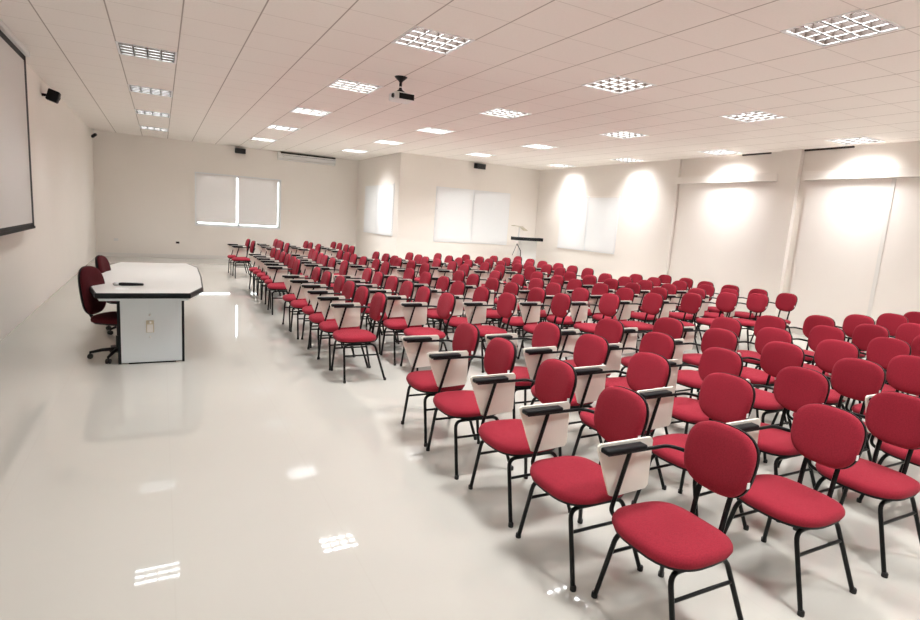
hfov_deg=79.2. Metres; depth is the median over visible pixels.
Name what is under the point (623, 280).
chair
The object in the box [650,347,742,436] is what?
chair
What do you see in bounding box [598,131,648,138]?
ceiling light
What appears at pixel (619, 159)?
ceiling light
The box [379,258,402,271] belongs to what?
chair
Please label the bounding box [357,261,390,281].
chair
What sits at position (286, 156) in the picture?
air conditioner
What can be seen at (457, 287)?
chair
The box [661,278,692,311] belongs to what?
chair
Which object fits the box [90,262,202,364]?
conference table
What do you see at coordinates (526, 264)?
chair
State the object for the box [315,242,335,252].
chair
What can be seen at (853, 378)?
chair
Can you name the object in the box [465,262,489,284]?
chair
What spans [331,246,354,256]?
chair
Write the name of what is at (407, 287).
chair
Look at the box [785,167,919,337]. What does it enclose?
roller blind
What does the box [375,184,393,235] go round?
roller blind
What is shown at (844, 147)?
trim
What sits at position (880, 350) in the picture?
chair
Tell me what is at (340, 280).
chair
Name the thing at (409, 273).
chair
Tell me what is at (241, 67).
ceiling
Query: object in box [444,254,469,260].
chair
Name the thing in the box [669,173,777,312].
roller blind
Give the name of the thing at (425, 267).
chair
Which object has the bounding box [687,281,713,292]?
chair
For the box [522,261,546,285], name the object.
chair
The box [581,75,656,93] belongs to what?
ceiling light
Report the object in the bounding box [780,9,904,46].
ceiling light
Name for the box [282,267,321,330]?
chair
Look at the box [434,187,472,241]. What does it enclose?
roller blind
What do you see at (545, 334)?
chair
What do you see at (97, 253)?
baseboard
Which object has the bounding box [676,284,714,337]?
chair
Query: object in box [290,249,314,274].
chair
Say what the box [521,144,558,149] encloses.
ceiling light
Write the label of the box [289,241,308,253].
chair
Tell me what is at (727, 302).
chair
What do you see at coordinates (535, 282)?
chair
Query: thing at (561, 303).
chair
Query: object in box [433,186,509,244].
window
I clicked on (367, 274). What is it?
chair
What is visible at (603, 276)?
chair
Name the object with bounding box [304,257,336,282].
chair
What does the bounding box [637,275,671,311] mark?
chair
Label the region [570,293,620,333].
chair
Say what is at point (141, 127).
ceiling light
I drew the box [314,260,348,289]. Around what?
chair
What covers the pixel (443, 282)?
chair
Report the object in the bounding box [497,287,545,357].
chair
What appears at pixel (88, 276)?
office chair
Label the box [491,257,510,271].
chair
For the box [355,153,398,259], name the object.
wall
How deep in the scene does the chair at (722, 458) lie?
2.39 m
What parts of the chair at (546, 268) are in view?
backrest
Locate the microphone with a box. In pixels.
[113,282,143,285]
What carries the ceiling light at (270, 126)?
attached to the ceiling
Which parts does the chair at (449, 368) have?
leg, arm post, armrest, seat, leg, leg, leg, backrest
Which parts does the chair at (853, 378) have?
arm post, backrest, leg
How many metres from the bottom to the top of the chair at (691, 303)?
0.876 m
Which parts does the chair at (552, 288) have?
seat, backrest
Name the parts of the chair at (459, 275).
backrest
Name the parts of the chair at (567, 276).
backrest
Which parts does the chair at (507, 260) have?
backrest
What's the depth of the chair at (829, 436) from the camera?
2.74 m
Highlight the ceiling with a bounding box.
[0,0,919,169]
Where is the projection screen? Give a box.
[0,19,35,235]
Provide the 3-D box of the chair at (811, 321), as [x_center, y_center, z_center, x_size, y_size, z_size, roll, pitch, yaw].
[3.969,0.495,6.457,0.518,0.876,0.555,-1,10,-28]
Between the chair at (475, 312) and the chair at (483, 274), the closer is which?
the chair at (475, 312)
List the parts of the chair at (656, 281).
backrest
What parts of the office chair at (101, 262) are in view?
backrest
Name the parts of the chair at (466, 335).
leg, arm post, armrest, leg, seat, backrest, leg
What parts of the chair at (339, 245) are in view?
backrest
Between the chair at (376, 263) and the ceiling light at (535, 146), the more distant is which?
the ceiling light at (535, 146)
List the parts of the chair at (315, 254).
backrest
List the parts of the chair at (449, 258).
backrest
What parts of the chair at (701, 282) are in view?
backrest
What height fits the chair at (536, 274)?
0.876 m
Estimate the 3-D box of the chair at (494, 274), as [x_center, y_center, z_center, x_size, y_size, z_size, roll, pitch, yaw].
[0.388,-0.243,9.502,0.518,0.876,0.555,-1,10,-27]
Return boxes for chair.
[78,266,117,363]
[95,255,116,334]
[227,239,250,274]
[232,241,255,277]
[248,248,276,291]
[253,250,281,295]
[256,252,286,295]
[257,239,277,253]
[259,240,280,253]
[260,254,291,299]
[261,241,283,254]
[264,256,297,308]
[266,243,289,255]
[267,259,301,314]
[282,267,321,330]
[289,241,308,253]
[289,271,331,339]
[290,242,312,253]
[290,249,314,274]
[292,251,318,274]
[297,244,320,257]
[300,253,324,275]
[301,255,328,276]
[301,275,345,347]
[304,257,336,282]
[307,281,356,356]
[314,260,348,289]
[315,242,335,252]
[316,286,369,370]
[321,243,342,254]
[326,244,348,256]
[328,250,343,259]
[328,254,357,283]
[329,252,350,282]
[330,292,386,383]
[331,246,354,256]
[334,268,372,325]
[336,256,367,279]
[346,272,383,334]
[349,259,380,277]
[356,276,398,342]
[357,251,379,263]
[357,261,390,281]
[366,253,389,266]
[369,255,398,265]
[369,281,414,353]
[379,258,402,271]
[380,286,431,365]
[382,268,415,294]
[389,252,413,261]
[389,260,415,276]
[397,263,430,278]
[397,272,431,326]
[400,293,455,370]
[401,254,422,267]
[401,323,479,446]
[402,256,428,283]
[412,276,449,338]
[414,259,441,283]
[416,253,441,283]
[423,281,465,338]
[426,337,516,479]
[428,270,464,324]
[429,255,452,265]
[430,261,456,277]
[437,264,469,282]
[440,286,489,351]
[441,257,462,269]
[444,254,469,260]
[444,259,472,280]
[448,274,479,331]
[460,278,499,325]
[463,256,483,264]
[463,293,516,372]
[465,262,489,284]
[465,270,501,308]
[468,359,576,527]
[472,255,497,263]
[472,258,493,271]
[473,265,505,286]
[474,282,519,346]
[477,261,505,278]
[485,322,561,418]
[486,274,524,322]
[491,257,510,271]
[492,263,522,301]
[494,259,521,281]
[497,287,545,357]
[502,278,544,337]
[505,266,535,289]
[506,262,533,284]
[507,271,543,316]
[510,259,534,265]
[511,256,521,262]
[516,386,648,591]
[517,282,561,335]
[517,293,571,359]
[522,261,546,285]
[522,264,551,286]
[523,334,609,456]
[526,275,564,321]
[536,263,563,270]
[542,267,565,277]
[542,272,576,309]
[543,279,582,325]
[544,287,589,332]
[549,265,577,277]
[557,318,623,423]
[562,275,596,321]
[566,283,608,328]
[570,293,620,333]
[571,352,670,489]
[577,268,593,278]
[579,273,611,320]
[582,278,618,322]
[589,287,634,322]
[589,332,675,434]
[591,420,759,619]
[594,276,632,320]
[609,282,640,338]
[616,293,663,352]
[618,280,652,323]
[618,317,683,396]
[628,287,667,338]
[629,274,642,311]
[631,372,755,530]
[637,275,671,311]
[638,284,676,323]
[640,277,661,321]
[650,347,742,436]
[653,280,687,310]
[656,293,702,352]
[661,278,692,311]
[667,288,705,340]
[673,328,737,399]
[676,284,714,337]
[679,317,741,391]
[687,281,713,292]
[694,292,737,332]
[695,288,738,336]
[699,285,738,326]
[723,403,866,617]
[724,293,768,349]
[732,289,767,334]
[736,327,792,424]
[737,315,786,387]
[739,341,804,462]
[746,366,829,522]
[750,293,797,343]
[771,339,859,424]
[772,325,845,406]
[778,358,885,496]
[786,315,835,363]
[793,391,919,577]
[815,314,874,365]
[829,337,910,439]
[843,355,919,460]
[846,324,889,403]
[849,313,908,383]
[856,394,919,502]
[865,323,919,393]
[875,311,919,324]
[885,335,919,384]
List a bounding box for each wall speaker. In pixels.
[41,88,60,103]
[235,148,245,153]
[474,163,485,169]
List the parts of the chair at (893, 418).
leg, arm post, leg, seat, leg, backrest, leg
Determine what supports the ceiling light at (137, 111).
attached to the ceiling
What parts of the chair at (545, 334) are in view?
armrest, leg, seat, leg, backrest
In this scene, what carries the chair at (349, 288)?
on the floor
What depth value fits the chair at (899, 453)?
3.55 m
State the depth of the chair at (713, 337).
5.01 m
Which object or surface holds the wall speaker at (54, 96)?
attached to the wall at (35, 263)
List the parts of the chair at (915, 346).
backrest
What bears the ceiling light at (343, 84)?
attached to the ceiling
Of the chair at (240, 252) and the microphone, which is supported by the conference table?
the microphone
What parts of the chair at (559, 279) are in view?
backrest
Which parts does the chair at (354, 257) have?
backrest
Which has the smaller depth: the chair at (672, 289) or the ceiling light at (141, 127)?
the chair at (672, 289)
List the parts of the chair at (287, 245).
backrest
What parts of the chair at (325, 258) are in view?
backrest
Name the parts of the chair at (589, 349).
arm post, armrest, seat, leg, backrest, leg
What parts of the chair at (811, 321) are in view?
seat, backrest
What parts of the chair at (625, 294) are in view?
seat, backrest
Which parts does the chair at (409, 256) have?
backrest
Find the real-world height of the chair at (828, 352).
0.876 m
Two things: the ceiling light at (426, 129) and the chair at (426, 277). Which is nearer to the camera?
the chair at (426, 277)
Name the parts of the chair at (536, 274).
backrest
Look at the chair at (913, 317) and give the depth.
7.63 m
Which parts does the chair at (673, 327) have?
arm post, seat, armrest, backrest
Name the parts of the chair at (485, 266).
backrest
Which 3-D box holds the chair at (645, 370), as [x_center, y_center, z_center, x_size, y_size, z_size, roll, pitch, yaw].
[1.077,0.727,3.770,0.518,0.876,0.555,-1,10,-29]
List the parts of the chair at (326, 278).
leg, armrest, leg, seat, backrest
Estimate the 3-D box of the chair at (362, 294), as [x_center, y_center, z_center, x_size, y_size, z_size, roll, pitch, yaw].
[-1.307,0.168,6.214,0.518,0.876,0.555,-1,10,-29]
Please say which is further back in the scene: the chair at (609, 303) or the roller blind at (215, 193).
the roller blind at (215, 193)
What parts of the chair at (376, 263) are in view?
backrest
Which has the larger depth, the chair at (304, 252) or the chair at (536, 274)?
the chair at (304, 252)
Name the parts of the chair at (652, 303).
seat, backrest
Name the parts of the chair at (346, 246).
backrest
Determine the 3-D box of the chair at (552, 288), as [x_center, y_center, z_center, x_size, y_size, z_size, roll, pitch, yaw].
[1.157,0.033,8.114,0.518,0.876,0.555,-1,10,-28]
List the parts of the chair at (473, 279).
backrest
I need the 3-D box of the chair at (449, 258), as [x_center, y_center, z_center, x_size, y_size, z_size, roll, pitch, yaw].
[-0.469,-0.814,12.675,0.518,0.876,0.552,-1,10,-27]
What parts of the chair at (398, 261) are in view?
backrest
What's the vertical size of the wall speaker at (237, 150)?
0.166 m
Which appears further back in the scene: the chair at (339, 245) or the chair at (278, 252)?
the chair at (339, 245)
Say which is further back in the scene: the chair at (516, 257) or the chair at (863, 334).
the chair at (516, 257)
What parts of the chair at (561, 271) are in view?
backrest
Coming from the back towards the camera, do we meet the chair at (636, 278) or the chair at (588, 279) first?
the chair at (636, 278)
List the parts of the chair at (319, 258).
backrest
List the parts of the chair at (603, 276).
backrest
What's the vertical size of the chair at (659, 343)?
0.876 m
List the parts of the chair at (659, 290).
seat, backrest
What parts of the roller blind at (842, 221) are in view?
panel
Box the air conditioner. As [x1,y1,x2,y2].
[277,151,335,165]
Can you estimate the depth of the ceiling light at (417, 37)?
5.52 m
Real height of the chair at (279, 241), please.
0.876 m
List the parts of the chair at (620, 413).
leg, arm post, armrest, seat, leg, leg, backrest, leg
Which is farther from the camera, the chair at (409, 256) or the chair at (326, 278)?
the chair at (409, 256)
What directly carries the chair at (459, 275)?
on the floor
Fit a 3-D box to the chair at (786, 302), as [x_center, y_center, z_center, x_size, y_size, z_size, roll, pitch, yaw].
[5.113,0.156,9.058,0.518,0.876,0.555,-1,10,-27]
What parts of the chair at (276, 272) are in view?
seat, leg, backrest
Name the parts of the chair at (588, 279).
backrest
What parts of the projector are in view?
ceiling plate, panel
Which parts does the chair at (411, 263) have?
backrest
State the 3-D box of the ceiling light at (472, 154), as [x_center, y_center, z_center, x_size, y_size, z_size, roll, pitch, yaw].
[0.536,-4.115,14.535,0.625,0.131,0.625,-1,10,-28]
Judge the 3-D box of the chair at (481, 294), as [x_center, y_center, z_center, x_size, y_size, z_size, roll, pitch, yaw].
[0.059,0.138,6.990,0.518,0.876,0.555,-1,10,-27]
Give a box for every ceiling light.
[115,41,176,63]
[128,84,172,97]
[135,109,169,117]
[139,126,168,131]
[249,137,276,141]
[266,124,299,131]
[290,107,332,116]
[326,78,383,93]
[341,149,368,152]
[374,140,404,144]
[391,26,474,54]
[415,127,455,134]
[464,153,496,156]
[478,108,530,118]
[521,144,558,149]
[547,164,576,167]
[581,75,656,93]
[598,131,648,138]
[609,158,644,161]
[697,149,741,154]
[719,110,787,122]
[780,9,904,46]
[825,136,886,144]
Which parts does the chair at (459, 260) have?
backrest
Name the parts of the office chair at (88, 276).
backrest, star leg, seat, star leg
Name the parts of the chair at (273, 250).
seat, backrest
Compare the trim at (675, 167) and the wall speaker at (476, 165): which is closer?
the trim at (675, 167)
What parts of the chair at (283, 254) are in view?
seat, backrest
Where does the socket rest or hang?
attached to the conference table
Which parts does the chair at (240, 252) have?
seat, backrest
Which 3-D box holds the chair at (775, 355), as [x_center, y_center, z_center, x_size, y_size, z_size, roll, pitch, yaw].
[2.434,0.697,4.540,0.518,0.876,0.555,-1,10,-29]
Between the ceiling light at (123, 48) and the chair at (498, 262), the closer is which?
the ceiling light at (123, 48)
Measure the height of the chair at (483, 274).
0.876 m
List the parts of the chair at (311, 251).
backrest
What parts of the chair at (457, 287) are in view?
seat, backrest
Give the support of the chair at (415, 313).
on the floor
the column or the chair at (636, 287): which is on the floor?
the chair at (636, 287)
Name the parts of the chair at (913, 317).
backrest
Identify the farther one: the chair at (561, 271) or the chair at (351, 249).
the chair at (351, 249)
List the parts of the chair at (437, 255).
backrest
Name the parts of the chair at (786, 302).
backrest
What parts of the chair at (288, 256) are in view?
seat, backrest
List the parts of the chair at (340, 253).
backrest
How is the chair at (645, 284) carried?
on the floor
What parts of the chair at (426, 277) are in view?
backrest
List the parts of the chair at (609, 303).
arm post, armrest, seat, backrest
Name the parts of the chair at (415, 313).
leg, arm post, armrest, seat, backrest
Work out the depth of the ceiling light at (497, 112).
8.88 m
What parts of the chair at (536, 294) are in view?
seat, backrest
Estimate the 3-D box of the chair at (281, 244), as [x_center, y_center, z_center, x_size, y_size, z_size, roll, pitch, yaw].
[-4.581,-1.245,13.581,0.518,0.876,0.552,-1,10,-29]
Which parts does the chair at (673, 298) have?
seat, backrest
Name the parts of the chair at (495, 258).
backrest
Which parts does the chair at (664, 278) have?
backrest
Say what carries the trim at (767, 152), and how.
attached to the wall at (642, 187)
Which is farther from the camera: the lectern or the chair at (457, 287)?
the lectern
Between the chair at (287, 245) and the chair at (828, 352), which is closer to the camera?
the chair at (828, 352)
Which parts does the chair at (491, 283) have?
backrest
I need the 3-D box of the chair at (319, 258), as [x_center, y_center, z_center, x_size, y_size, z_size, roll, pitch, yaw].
[-2.910,-0.674,10.755,0.518,0.876,0.552,-1,10,-27]
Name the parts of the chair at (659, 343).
armrest, seat, backrest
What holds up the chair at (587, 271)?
on the floor
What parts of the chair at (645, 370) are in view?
leg, arm post, armrest, seat, backrest, leg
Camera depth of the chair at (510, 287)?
7.72 m
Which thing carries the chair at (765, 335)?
on the floor
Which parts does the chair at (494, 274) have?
backrest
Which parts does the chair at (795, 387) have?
seat, leg, backrest, leg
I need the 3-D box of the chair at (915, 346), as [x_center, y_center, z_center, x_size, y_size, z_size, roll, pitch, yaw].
[4.487,0.683,5.516,0.518,0.876,0.555,-1,10,-28]
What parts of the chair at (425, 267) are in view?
backrest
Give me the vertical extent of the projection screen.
2.206 m
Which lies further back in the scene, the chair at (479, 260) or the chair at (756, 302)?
the chair at (479, 260)
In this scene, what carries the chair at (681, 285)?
on the floor
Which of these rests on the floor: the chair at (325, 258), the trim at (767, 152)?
the chair at (325, 258)
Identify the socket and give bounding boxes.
[147,314,152,337]
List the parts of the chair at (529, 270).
backrest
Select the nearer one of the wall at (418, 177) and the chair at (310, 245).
the chair at (310, 245)
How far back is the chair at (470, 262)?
11.78 m
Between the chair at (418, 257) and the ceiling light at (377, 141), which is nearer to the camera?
the chair at (418, 257)
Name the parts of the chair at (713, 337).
seat, backrest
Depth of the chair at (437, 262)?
11.41 m
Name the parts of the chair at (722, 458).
leg, arm post, armrest, leg, seat, leg, backrest, leg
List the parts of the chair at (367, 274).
backrest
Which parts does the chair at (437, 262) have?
backrest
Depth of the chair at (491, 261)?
12.57 m
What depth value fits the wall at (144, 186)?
16.39 m
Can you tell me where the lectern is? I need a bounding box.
[511,225,542,265]
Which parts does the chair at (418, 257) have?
backrest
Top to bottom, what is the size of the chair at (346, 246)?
0.876 m
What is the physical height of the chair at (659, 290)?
0.876 m
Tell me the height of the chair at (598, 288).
0.876 m
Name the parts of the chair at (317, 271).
leg, leg, armrest, seat, backrest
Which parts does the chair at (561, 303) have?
leg, arm post, armrest, seat, backrest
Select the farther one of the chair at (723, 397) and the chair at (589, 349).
the chair at (589, 349)
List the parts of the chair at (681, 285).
backrest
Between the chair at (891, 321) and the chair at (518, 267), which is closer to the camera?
the chair at (891, 321)
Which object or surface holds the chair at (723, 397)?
on the floor
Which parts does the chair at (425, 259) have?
backrest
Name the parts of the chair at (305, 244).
backrest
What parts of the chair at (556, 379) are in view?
leg, arm post, armrest, seat, leg, leg, leg, backrest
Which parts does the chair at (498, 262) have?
backrest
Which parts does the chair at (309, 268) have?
backrest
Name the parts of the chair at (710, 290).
backrest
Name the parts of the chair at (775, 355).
seat, leg, backrest, leg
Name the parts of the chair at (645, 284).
backrest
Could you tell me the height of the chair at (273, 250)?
0.876 m
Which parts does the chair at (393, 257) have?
backrest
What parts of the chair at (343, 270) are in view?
backrest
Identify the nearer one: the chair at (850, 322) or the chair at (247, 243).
the chair at (850, 322)
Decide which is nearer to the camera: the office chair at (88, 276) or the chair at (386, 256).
the office chair at (88, 276)
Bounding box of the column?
[761,149,804,316]
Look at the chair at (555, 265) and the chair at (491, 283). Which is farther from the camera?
the chair at (555, 265)
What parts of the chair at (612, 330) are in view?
arm post, armrest, seat, backrest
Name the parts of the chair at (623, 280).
backrest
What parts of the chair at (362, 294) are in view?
leg, armrest, arm post, leg, seat, backrest, leg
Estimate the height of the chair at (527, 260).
0.876 m
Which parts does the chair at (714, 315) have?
seat, backrest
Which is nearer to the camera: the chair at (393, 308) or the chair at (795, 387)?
the chair at (795, 387)
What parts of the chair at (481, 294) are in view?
seat, backrest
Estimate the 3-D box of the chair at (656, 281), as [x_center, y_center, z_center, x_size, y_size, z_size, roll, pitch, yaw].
[3.436,-0.186,10.463,0.518,0.876,0.555,-1,10,-27]
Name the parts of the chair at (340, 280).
leg, armrest, seat, backrest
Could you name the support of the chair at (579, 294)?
on the floor
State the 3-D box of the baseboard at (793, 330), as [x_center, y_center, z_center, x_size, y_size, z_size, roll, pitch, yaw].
[6.293,0.376,10.591,0.024,0.110,17.076,-1,10,-28]
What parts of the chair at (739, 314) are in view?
seat, backrest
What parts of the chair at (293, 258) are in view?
seat, backrest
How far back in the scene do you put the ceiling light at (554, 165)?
15.85 m
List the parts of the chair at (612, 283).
backrest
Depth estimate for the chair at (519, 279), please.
9.11 m
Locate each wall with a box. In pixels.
[0,63,95,340]
[92,130,358,255]
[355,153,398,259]
[394,153,539,261]
[535,141,919,318]
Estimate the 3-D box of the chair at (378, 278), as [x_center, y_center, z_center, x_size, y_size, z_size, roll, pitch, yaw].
[-1.383,-0.115,7.939,0.518,0.876,0.555,-1,10,-27]
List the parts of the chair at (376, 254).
backrest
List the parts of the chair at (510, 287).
seat, backrest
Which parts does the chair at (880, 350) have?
backrest, seat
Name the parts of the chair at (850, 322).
backrest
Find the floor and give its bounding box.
[0,256,919,619]
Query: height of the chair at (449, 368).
0.876 m
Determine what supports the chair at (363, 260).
on the floor
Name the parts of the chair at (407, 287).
armrest, leg, seat, backrest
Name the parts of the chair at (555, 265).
backrest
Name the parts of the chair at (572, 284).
backrest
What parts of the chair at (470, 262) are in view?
backrest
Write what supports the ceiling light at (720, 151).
attached to the ceiling
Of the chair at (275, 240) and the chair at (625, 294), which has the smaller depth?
the chair at (625, 294)
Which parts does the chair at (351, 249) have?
backrest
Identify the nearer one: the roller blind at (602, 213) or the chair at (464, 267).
the chair at (464, 267)
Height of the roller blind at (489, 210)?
1.534 m
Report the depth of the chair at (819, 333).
5.69 m
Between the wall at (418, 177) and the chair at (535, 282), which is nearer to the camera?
the chair at (535, 282)
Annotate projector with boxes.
[389,75,413,103]
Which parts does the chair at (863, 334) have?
backrest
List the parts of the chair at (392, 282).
backrest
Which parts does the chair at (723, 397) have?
leg, arm post, armrest, seat, leg, leg, backrest, leg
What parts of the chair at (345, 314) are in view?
leg, armrest, arm post, leg, seat, leg, leg, backrest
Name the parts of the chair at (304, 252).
backrest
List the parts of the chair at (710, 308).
seat, backrest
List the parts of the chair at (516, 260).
backrest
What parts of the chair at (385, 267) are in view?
backrest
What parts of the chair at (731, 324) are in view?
seat, backrest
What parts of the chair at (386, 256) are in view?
backrest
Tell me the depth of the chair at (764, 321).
6.10 m
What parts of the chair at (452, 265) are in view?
backrest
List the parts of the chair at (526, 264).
backrest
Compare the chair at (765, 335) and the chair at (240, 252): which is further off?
the chair at (240, 252)
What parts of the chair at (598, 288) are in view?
seat, backrest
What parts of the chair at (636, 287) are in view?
backrest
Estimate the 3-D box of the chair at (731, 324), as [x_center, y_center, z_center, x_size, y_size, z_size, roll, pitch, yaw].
[2.548,0.508,5.764,0.518,0.876,0.555,-1,10,-28]
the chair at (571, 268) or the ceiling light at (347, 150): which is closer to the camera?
the chair at (571, 268)
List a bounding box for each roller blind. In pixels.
[196,173,235,223]
[239,177,277,225]
[364,185,376,232]
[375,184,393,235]
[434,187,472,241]
[471,191,509,243]
[557,198,588,249]
[585,198,619,252]
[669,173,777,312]
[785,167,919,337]
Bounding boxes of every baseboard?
[96,252,248,259]
[735,317,850,342]
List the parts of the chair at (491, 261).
backrest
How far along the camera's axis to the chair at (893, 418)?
3.10 m
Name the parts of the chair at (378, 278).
backrest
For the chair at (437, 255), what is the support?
on the floor
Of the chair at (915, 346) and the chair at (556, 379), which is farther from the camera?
the chair at (915, 346)
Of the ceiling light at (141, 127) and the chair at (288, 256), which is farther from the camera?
the ceiling light at (141, 127)
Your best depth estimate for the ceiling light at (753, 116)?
7.89 m
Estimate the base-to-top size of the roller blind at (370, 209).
1.464 m
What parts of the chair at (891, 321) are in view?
backrest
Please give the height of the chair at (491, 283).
0.876 m
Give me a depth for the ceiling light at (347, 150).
15.73 m
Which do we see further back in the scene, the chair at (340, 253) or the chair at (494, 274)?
the chair at (340, 253)
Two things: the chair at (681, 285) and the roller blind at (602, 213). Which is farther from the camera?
the roller blind at (602, 213)
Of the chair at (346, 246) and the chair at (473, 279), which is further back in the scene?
the chair at (346, 246)
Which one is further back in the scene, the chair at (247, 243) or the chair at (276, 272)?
the chair at (247, 243)
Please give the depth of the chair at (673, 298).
8.79 m
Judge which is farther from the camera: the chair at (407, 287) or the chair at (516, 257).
the chair at (516, 257)
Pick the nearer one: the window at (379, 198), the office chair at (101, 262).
the office chair at (101, 262)
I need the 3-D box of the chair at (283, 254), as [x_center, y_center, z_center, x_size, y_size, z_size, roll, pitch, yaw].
[-3.536,-0.664,10.420,0.518,0.876,0.552,-1,10,-27]
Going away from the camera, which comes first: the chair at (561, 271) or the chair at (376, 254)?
the chair at (561, 271)
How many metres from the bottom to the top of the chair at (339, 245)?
0.876 m
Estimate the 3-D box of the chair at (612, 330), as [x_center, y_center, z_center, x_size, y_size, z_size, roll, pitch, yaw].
[1.170,0.515,5.127,0.518,0.876,0.555,-1,10,-28]
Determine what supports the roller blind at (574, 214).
attached to the window at (587, 223)
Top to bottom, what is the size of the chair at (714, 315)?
0.876 m
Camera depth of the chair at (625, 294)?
8.13 m
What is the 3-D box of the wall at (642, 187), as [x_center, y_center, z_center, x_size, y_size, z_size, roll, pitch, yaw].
[6.445,-1.321,10.448,0.180,3.520,17.270,-1,10,-28]
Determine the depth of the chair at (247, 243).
13.65 m
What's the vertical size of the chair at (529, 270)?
0.876 m
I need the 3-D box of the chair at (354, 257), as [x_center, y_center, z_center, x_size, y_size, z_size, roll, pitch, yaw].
[-2.333,-0.686,11.075,0.518,0.876,0.552,-1,10,-27]
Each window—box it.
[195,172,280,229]
[363,183,394,235]
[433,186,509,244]
[557,196,620,253]
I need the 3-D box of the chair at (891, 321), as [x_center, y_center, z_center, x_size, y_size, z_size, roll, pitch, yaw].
[5.371,0.479,7.163,0.518,0.876,0.555,-1,10,-29]
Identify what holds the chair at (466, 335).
on the floor
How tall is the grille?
0.125 m
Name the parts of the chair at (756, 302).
seat, leg, backrest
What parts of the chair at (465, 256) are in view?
backrest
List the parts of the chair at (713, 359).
leg, seat, backrest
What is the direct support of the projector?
hanging from the ceiling
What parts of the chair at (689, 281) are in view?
backrest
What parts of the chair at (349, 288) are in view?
leg, armrest, leg, seat, backrest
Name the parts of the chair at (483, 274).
backrest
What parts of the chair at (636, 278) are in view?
backrest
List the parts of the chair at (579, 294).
seat, backrest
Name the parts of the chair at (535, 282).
backrest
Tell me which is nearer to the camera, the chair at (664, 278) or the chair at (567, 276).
the chair at (567, 276)
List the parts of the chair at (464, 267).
backrest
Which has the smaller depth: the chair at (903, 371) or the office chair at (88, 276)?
the chair at (903, 371)
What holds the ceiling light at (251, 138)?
attached to the ceiling
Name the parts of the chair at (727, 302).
seat, backrest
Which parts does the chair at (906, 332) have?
backrest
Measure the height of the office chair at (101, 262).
0.952 m
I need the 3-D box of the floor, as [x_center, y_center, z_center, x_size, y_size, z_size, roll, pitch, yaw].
[0.055,0.244,9.382,12.540,0.100,21.250,-1,10,-28]
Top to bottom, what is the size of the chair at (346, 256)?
0.876 m
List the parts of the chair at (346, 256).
backrest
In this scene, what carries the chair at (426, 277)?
on the floor
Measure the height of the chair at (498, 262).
0.876 m
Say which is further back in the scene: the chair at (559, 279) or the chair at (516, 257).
the chair at (516, 257)
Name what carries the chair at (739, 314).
on the floor
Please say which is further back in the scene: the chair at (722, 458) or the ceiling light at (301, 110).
the ceiling light at (301, 110)
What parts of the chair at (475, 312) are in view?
armrest, leg, seat, backrest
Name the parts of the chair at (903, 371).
arm post, seat, backrest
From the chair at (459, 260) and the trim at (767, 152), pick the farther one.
the chair at (459, 260)
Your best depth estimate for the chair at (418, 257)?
12.29 m
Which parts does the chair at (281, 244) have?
backrest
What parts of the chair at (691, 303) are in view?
seat, backrest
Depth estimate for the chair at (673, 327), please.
5.51 m
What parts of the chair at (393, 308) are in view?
leg, arm post, armrest, leg, seat, backrest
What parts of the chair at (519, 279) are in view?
backrest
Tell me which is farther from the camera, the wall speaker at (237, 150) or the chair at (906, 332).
the wall speaker at (237, 150)
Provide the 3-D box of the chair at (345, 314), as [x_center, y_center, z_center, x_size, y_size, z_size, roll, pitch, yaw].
[-1.060,0.252,5.799,0.518,0.876,0.555,-1,10,-28]
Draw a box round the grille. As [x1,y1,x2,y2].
[477,164,485,168]
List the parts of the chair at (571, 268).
backrest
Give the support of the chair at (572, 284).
on the floor
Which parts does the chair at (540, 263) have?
backrest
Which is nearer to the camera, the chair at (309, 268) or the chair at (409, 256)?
the chair at (309, 268)
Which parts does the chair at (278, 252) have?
backrest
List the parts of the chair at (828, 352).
leg, seat, backrest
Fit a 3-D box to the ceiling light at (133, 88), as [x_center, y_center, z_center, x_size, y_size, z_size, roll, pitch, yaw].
[-5.011,-3.612,9.019,0.625,0.131,0.625,-1,10,-28]
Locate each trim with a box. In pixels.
[656,159,682,277]
[742,152,771,155]
[804,146,854,150]
[866,178,896,316]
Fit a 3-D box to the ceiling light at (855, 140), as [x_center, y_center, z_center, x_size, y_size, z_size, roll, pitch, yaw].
[6.465,-2.827,9.094,0.625,0.131,0.625,-1,10,-28]
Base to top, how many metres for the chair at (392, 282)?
0.876 m
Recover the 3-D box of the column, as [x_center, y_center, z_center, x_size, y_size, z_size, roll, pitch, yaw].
[6.149,-1.349,10.716,0.110,3.450,0.380,-1,10,-28]
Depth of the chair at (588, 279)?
9.98 m
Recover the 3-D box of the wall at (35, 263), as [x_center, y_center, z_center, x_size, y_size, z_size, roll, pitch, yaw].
[-5.294,-1.463,6.266,0.180,3.520,21.030,-1,10,-28]
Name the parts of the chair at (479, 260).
backrest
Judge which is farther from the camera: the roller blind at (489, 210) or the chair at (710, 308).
the roller blind at (489, 210)
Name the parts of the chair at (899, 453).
leg, arm post, seat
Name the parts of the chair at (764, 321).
seat, backrest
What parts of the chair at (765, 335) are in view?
seat, leg, backrest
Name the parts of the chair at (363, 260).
backrest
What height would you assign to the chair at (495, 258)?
0.876 m
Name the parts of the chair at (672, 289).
backrest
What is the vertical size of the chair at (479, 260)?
0.876 m
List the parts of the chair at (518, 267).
backrest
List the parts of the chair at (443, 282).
backrest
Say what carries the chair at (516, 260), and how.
on the floor
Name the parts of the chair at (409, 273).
backrest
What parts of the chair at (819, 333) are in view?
seat, backrest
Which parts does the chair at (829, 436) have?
leg, armrest, leg, seat, leg, backrest, leg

